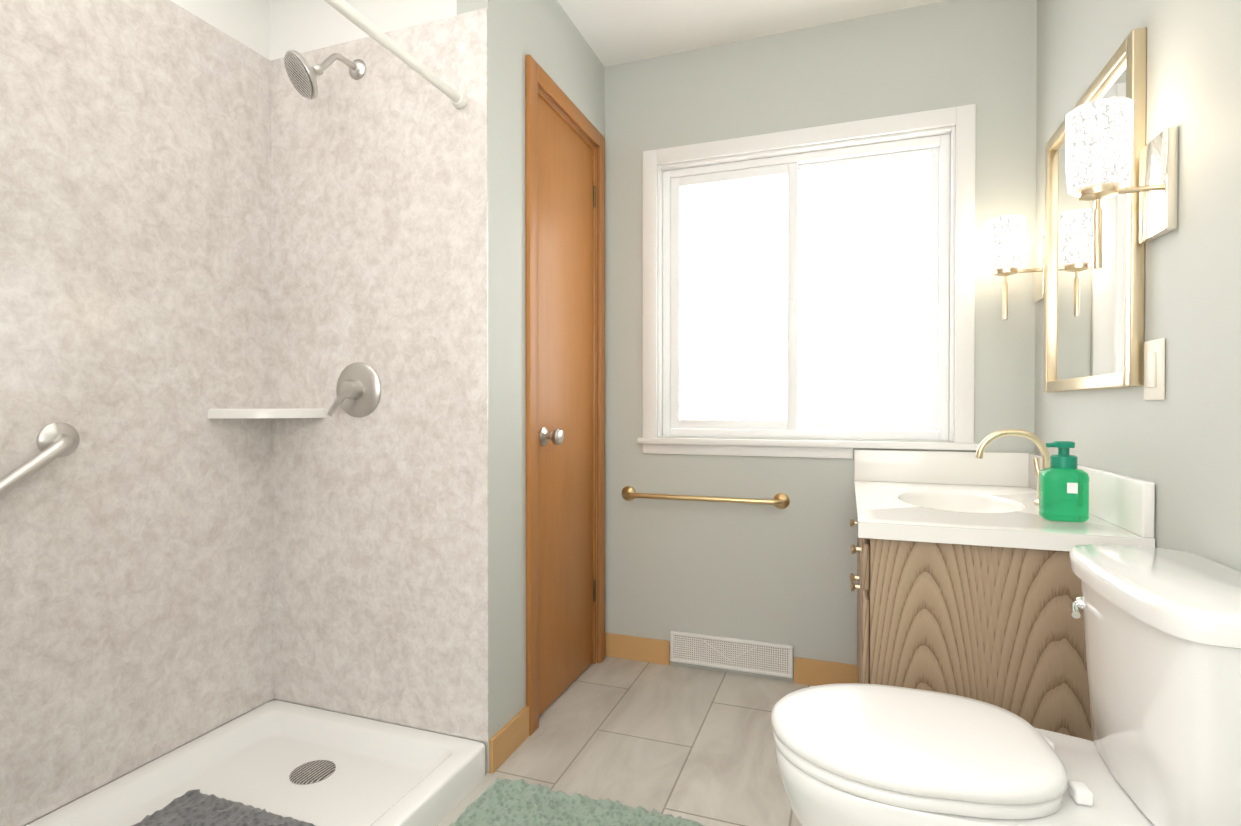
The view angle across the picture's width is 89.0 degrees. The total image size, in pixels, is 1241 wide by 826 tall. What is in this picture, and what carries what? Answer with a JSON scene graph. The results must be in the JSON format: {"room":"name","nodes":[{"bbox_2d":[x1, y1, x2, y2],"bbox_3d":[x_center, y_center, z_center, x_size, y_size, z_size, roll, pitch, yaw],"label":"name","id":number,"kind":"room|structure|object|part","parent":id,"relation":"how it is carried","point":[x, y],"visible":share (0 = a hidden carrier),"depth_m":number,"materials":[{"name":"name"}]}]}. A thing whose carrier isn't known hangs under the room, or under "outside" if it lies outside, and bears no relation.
{"room":"bathroom","nodes":[
{"label":"bathroom","id":0,"kind":"room"},
{"bbox_2d":[24,0,273,825],"bbox_3d":[-1.395,-0.197,1.359,0.100,2.400,3.200,0,1,20],"label":"wall","id":1,"kind":"structure","parent":0,"point":[247,23],"depth_m":1.90,"materials":[{"name":"white paint"}]},
{"bbox_2d":[0,0,273,825],"bbox_3d":[-1.362,-0.095,1.295,0.006,2.022,1.520,0,1,20],"label":"wall","id":2,"kind":"structure","parent":1,"relation":"attached to","point":[136,578],"depth_m":1.60,"materials":[{"name":"stone"}]},
{"bbox_2d":[0,422,78,497],"bbox_3d":[-1.334,0.199,1.282,0.057,0.352,0.442,0,1,20],"label":"grab rail","id":3,"kind":"object","parent":2,"relation":"attached to","point":[57,440],"visible":1,"depth_m":1.41,"materials":[{"name":"silver metal"}]},
{"bbox_2d":[270,0,457,736],"bbox_3d":[-0.767,-0.202,1.941,0.690,2.400,0.100,0,1,20],"label":"wall","id":4,"kind":"structure","parent":0,"point":[301,26],"depth_m":1.92,"materials":[{"name":"white paint"}]},
{"bbox_2d":[271,8,488,741],"bbox_3d":[-0.735,-0.100,1.875,0.784,2.022,0.006,0,1,20],"label":"wall panel","id":5,"kind":"object","parent":4,"relation":"attached to","point":[379,213],"visible":0.86,"depth_m":1.85,"materials":[{"name":"stone"}]},
{"bbox_2d":[208,408,324,417],"bbox_3d":[-1.040,0.001,1.867,0.215,0.028,0.215,0,1,20],"label":"shower shelf","id":6,"kind":"object","parent":5,"relation":"attached to","point":[273,413],"visible":0.98,"depth_m":1.81,"materials":[{"name":"white stone"}]},
{"bbox_2d":[284,50,365,99],"bbox_3d":[-0.842,-0.957,1.779,0.114,0.186,0.232,0,1,20],"label":"shower head","id":7,"kind":"object","parent":5,"relation":"attached to","point":[302,73],"visible":1,"depth_m":1.72},
{"bbox_3d":[-0.807,-0.986,1.808,0.017,0.086,0.152,0,1,20],"label":"arm","id":8,"kind":"part","parent":7,"relation":"part of"},
{"bbox_2d":[327,362,380,416],"bbox_3d":[-0.792,-0.069,1.859,0.164,0.164,0.061,0,1,20],"label":"shower valve","id":9,"kind":"object","parent":5,"relation":"attached to","point":[358,389],"visible":1,"depth_m":1.86,"materials":[{"name":"silver metal"}]},
{"bbox_3d":[-0.824,-0.033,1.855,0.074,0.086,0.032,0,1,20],"label":"shower valve lever","id":10,"kind":"part","parent":9,"relation":"part of","materials":[{"name":"silver metal"}]},
{"bbox_2d":[457,0,604,772],"bbox_3d":[-0.262,-0.204,2.180,0.100,2.400,0.890,0,1,20],"label":"wall","id":11,"kind":"structure","parent":0,"point":[546,35],"depth_m":1.86,"materials":[{"name":"grey paint"}]},
{"bbox_2d":[489,706,528,773],"bbox_3d":[-0.323,0.953,1.853,0.012,0.092,0.213,0,1,20],"label":"baseboard","id":12,"kind":"structure","parent":11,"relation":"attached to","point":[509,738],"depth_m":1.83,"materials":[{"name":"brown wood"}]},
{"bbox_2d":[525,55,604,735],"bbox_3d":[-0.224,-0.053,2.263,0.116,2.096,0.642,0,1,20],"label":"door frame","id":13,"kind":"structure","parent":11,"relation":"attached to","point":[536,75],"depth_m":1.99,"materials":[{"name":"brown wood"}]},
{"bbox_2d":[538,95,595,715],"bbox_3d":[-0.176,-0.021,2.253,0.104,2.017,0.512,0,1,20],"label":"door","id":14,"kind":"structure","parent":11,"relation":"in","point":[565,371],"depth_m":2.23,"materials":[{"name":"brown wood"}]},
{"bbox_3d":[-0.223,0.077,2.068,0.067,0.062,0.062,0,1,20],"label":"knob","id":15,"kind":"part","parent":14,"relation":"part of","materials":[{"name":"silver metal"}]},
{"bbox_3d":[-0.102,0.701,2.498,0.012,0.085,0.012,0,1,20],"label":"door hinge","id":16,"kind":"part","parent":14,"relation":"part of","materials":[{"name":"gold metal"}]},
{"bbox_3d":[-0.102,-0.849,2.484,0.012,0.085,0.012,0,1,20],"label":"door hinge","id":17,"kind":"part","parent":14,"relation":"part of","materials":[{"name":"gold metal"}]},
{"bbox_2d":[437,656,811,825],"bbox_3d":[-0.244,1.032,1.022,2.503,0.050,3.320,0,1,20],"label":"floor","id":18,"kind":"structure","parent":0,"point":[691,743],"depth_m":1.89,"materials":[{"name":"tile"}]},
{"bbox_2d":[25,700,485,825],"bbox_3d":[-0.994,0.961,1.173,0.787,0.088,1.518,0,1,20],"label":"shower pan","id":19,"kind":"object","parent":18,"relation":"on","point":[315,766],"visible":1,"depth_m":1.67,"materials":[{"name":"white plastic"}]},
{"bbox_2d":[132,789,314,825],"bbox_3d":[-1.013,0.956,1.206,0.410,0.026,0.710,0,1,20],"label":"bath mat","id":20,"kind":"object","parent":19,"relation":"on","point":[194,807],"visible":1,"depth_m":1.49,"materials":[{"name":"grey fabric"}]},
{"bbox_2d":[449,777,703,825],"bbox_3d":[-0.222,0.986,1.175,0.590,0.036,0.945,0,1,20],"label":"rug","id":21,"kind":"object","parent":18,"relation":"on","point":[506,802],"visible":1,"depth_m":1.55,"materials":[{"name":"green fabric"}]},
{"bbox_2d":[849,449,1154,740],"bbox_3d":[0.941,0.567,1.764,0.569,0.866,0.868,0,1,20],"label":"bathroom vanity","id":22,"kind":"object","parent":18,"relation":"on","point":[968,585],"visible":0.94,"depth_m":1.40,"materials":[{"name":"brown wood"}]},
{"bbox_3d":[0.758,0.357,2.052,0.028,0.028,0.028,0,1,20],"label":"knob","id":23,"kind":"part","parent":22,"relation":"part of","materials":[{"name":"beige metal"}]},
{"bbox_3d":[0.707,0.498,1.911,0.028,0.028,0.028,0,1,20],"label":"knob","id":24,"kind":"part","parent":22,"relation":"part of","materials":[{"name":"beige metal"}]},
{"bbox_3d":[0.673,0.499,1.817,0.028,0.028,0.028,0,1,20],"label":"knob","id":25,"kind":"part","parent":22,"relation":"part of","materials":[{"name":"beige metal"}]},
{"bbox_3d":[0.622,0.361,1.672,0.028,0.028,0.028,0,1,20],"label":"knob","id":26,"kind":"part","parent":22,"relation":"part of","materials":[{"name":"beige metal"}]},
{"bbox_2d":[976,429,1049,504],"bbox_3d":[1.080,0.144,1.734,0.194,0.200,0.094,0,1,20],"label":"faucet","id":27,"kind":"object","parent":22,"relation":"on","point":[1032,437],"visible":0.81,"depth_m":1.71,"materials":[{"name":"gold metal"}]},
{"bbox_3d":[1.065,0.110,1.718,0.176,0.131,0.018,0,1,20],"label":"spout","id":28,"kind":"part","parent":27,"relation":"part of","materials":[{"name":"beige metal"}]},
{"bbox_3d":[1.150,0.164,1.732,0.026,0.081,0.052,0,1,20],"label":"handle","id":29,"kind":"part","parent":27,"relation":"part of","materials":[{"name":"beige metal"}]},
{"bbox_2d":[1038,441,1089,521],"bbox_3d":[1.025,0.156,1.461,0.092,0.181,0.080,0,1,20],"label":"soap bottle","id":30,"kind":"object","parent":22,"relation":"on","point":[1064,480],"visible":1,"depth_m":1.44,"materials":[{"name":"green plastic"}]},
{"bbox_3d":[1.000,0.074,1.462,0.028,0.012,0.018,0,1,20],"label":"spout","id":31,"kind":"part","parent":30,"relation":"part of","materials":[{"name":"teal plastic"}]},
{"bbox_2d":[771,544,1240,825],"bbox_3d":[0.608,0.624,1.042,0.696,0.765,0.438,0,1,20],"label":"toilet","id":32,"kind":"object","parent":18,"relation":"on","point":[1162,630],"visible":1,"depth_m":0.93,"materials":[{"name":"white ceramic"}]},
{"bbox_3d":[0.480,0.565,1.068,0.432,0.020,0.328,0,1,20],"label":"seat","id":33,"kind":"part","parent":32,"relation":"part of","materials":[{"name":"white plastic"}]},
{"bbox_3d":[0.480,0.538,1.067,0.438,0.028,0.334,0,1,20],"label":"lid","id":34,"kind":"part","parent":32,"relation":"part of","materials":[{"name":"white plastic"}]},
{"bbox_3d":[0.600,0.792,1.047,0.669,0.429,0.362,0,1,20],"label":"bowl","id":35,"kind":"part","parent":32,"relation":"part of","materials":[{"name":"white ceramic"}]},
{"bbox_3d":[0.798,0.344,1.108,0.030,0.016,0.064,0,1,20],"label":"lever","id":36,"kind":"part","parent":32,"relation":"part of","materials":[{"name":"silver metal"}]},
{"bbox_3d":[0.844,0.431,0.956,0.186,0.292,0.410,0,1,20],"label":"tank","id":37,"kind":"part","parent":32,"relation":"part of","materials":[{"name":"white ceramic"}]},
{"bbox_2d":[557,0,946,66],"bbox_3d":[-0.244,-1.418,0.999,2.503,0.050,3.320,0,1,20],"label":"ceiling","id":38,"kind":"structure","parent":0,"point":[614,32],"depth_m":2.25,"materials":[{"name":"white paint"}]},
{"bbox_2d":[605,0,1036,680],"bbox_3d":[0.296,-0.207,2.517,2.503,2.400,0.120,0,1,20],"label":"wall","id":39,"kind":"structure","parent":0,"point":[765,572],"depth_m":2.35,"materials":[{"name":"grey paint"}]},
{"bbox_2d":[622,486,789,508],"bbox_3d":[0.307,0.326,2.425,0.660,0.060,0.055,0,1,20],"label":"towel bar","id":40,"kind":"object","parent":39,"relation":"attached to","point":[778,500],"visible":1,"depth_m":2.39,"materials":[{"name":"gold metal"}]},
{"bbox_2d":[670,630,792,677],"bbox_3d":[0.416,0.917,2.409,0.466,0.118,0.019,0,1,20],"label":"air vent","id":41,"kind":"object","parent":39,"relation":"in","point":[758,657],"visible":0.98,"depth_m":2.40,"materials":[{"name":"white metal"}]},
{"bbox_2d":[605,633,857,685],"bbox_3d":[0.396,0.948,2.421,0.984,0.092,0.012,0,1,20],"label":"baseboard","id":42,"kind":"structure","parent":39,"relation":"attached to","point":[813,672],"depth_m":2.49,"materials":[{"name":"brown wood"}]},
{"bbox_2d":[637,104,979,458],"bbox_3d":[0.653,-0.437,2.357,1.198,1.198,0.136,0,1,20],"label":"window","id":43,"kind":"structure","parent":39,"relation":"in","point":[864,294],"depth_m":2.37,"materials":[{"name":"white glass"}]},
{"bbox_3d":[0.435,-0.437,2.455,0.491,0.999,0.022,0,1,20],"label":"window sash","id":44,"kind":"part","parent":43,"relation":"part of","materials":[{"name":"white glass"}]},
{"bbox_2d":[789,278,793,298],"bbox_3d":[0.641,-0.466,2.366,0.018,0.080,0.006,0,1,20],"label":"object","id":45,"kind":"structure","parent":43,"relation":"attached to","point":[791,288],"depth_m":2.36,"materials":[{"name":"white plastic"}]},
{"bbox_3d":[0.880,-0.436,2.323,0.517,0.999,0.022,0,1,20],"label":"window sash","id":46,"kind":"part","parent":43,"relation":"part of","materials":[{"name":"white glass"}]},
{"bbox_2d":[1034,0,1240,571],"bbox_3d":[0.867,-0.189,0.549,0.100,2.400,3.200,0,1,20],"label":"wall","id":47,"kind":"structure","parent":0,"point":[1179,445],"depth_m":1.17,"materials":[{"name":"grey paint"}]},
{"bbox_2d":[986,214,1044,319],"bbox_3d":[1.247,-0.456,1.998,0.162,0.317,0.116,0,1,20],"label":"sconce","id":48,"kind":"object","parent":47,"relation":"attached to","point":[1005,245],"visible":0.98,"depth_m":1.97,"materials":[{"name":"white glass"}]},
{"bbox_3d":[1.222,-0.534,2.006,0.110,0.161,0.110,0,1,20],"label":"lamp shade","id":49,"kind":"part","parent":48,"relation":"part of","materials":[{"name":"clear glass"}]},
{"bbox_3d":[1.264,-0.447,1.992,0.088,0.012,0.011,0,1,20],"label":"arm","id":50,"kind":"part","parent":48,"relation":"part of"},
{"bbox_3d":[1.314,-0.447,1.974,0.019,0.190,0.116,0,1,20],"label":"plate","id":51,"kind":"part","parent":48,"relation":"part of","materials":[{"name":"white"}]},
{"bbox_2d":[1044,27,1146,391],"bbox_3d":[1.176,-0.429,1.597,0.025,0.740,0.614,0,1,20],"label":"mirror","id":52,"kind":"object","parent":47,"relation":"attached to","point":[1093,328],"visible":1,"depth_m":1.51,"materials":[{"name":"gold metal"}]},
{"bbox_3d":[1.182,-0.429,1.595,0.010,0.680,0.554,0,1,20],"label":"glass","id":53,"kind":"part","parent":52,"relation":"part of","materials":[{"name":"white"}]},
{"bbox_2d":[1065,97,1177,268],"bbox_3d":[0.982,-0.449,1.258,0.162,0.317,0.116,0,1,20],"label":"sconce","id":54,"kind":"object","parent":47,"relation":"attached to","point":[1098,148],"visible":1,"depth_m":1.23,"materials":[{"name":"white glass"}]},
{"bbox_3d":[0.957,-0.527,1.266,0.110,0.161,0.110,0,1,20],"label":"lamp shade","id":55,"kind":"part","parent":54,"relation":"part of","materials":[{"name":"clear glass"}]},
{"bbox_3d":[0.999,-0.441,1.252,0.088,0.012,0.011,0,1,20],"label":"arm","id":56,"kind":"part","parent":54,"relation":"part of"},
{"bbox_3d":[1.049,-0.440,1.234,0.019,0.190,0.116,0,1,20],"label":"plate","id":57,"kind":"part","parent":54,"relation":"part of","materials":[{"name":"white"}]},
{"bbox_2d":[1144,338,1164,399],"bbox_3d":[1.062,-0.086,1.261,0.010,0.120,0.080,0,1,20],"label":"switch plate","id":58,"kind":"object","parent":47,"relation":"attached to","point":[1154,369],"visible":1,"depth_m":1.25,"materials":[{"name":"white plastic"}]},
{"bbox_3d":[-1.245,-0.087,0.449,0.784,2.022,0.006,0,1,20],"label":"panel","id":59,"kind":"object","parent":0,"visible":0},
{"bbox_2d":[324,0,467,108],"bbox_3d":[-0.698,-0.862,1.050,0.044,0.044,1.507,0,1,20],"label":"rail","id":60,"kind":"object","parent":59,"relation":"attached to","point":[459,99],"visible":1,"depth_m":1.50,"materials":[{"name":"white metal"}]}
]}

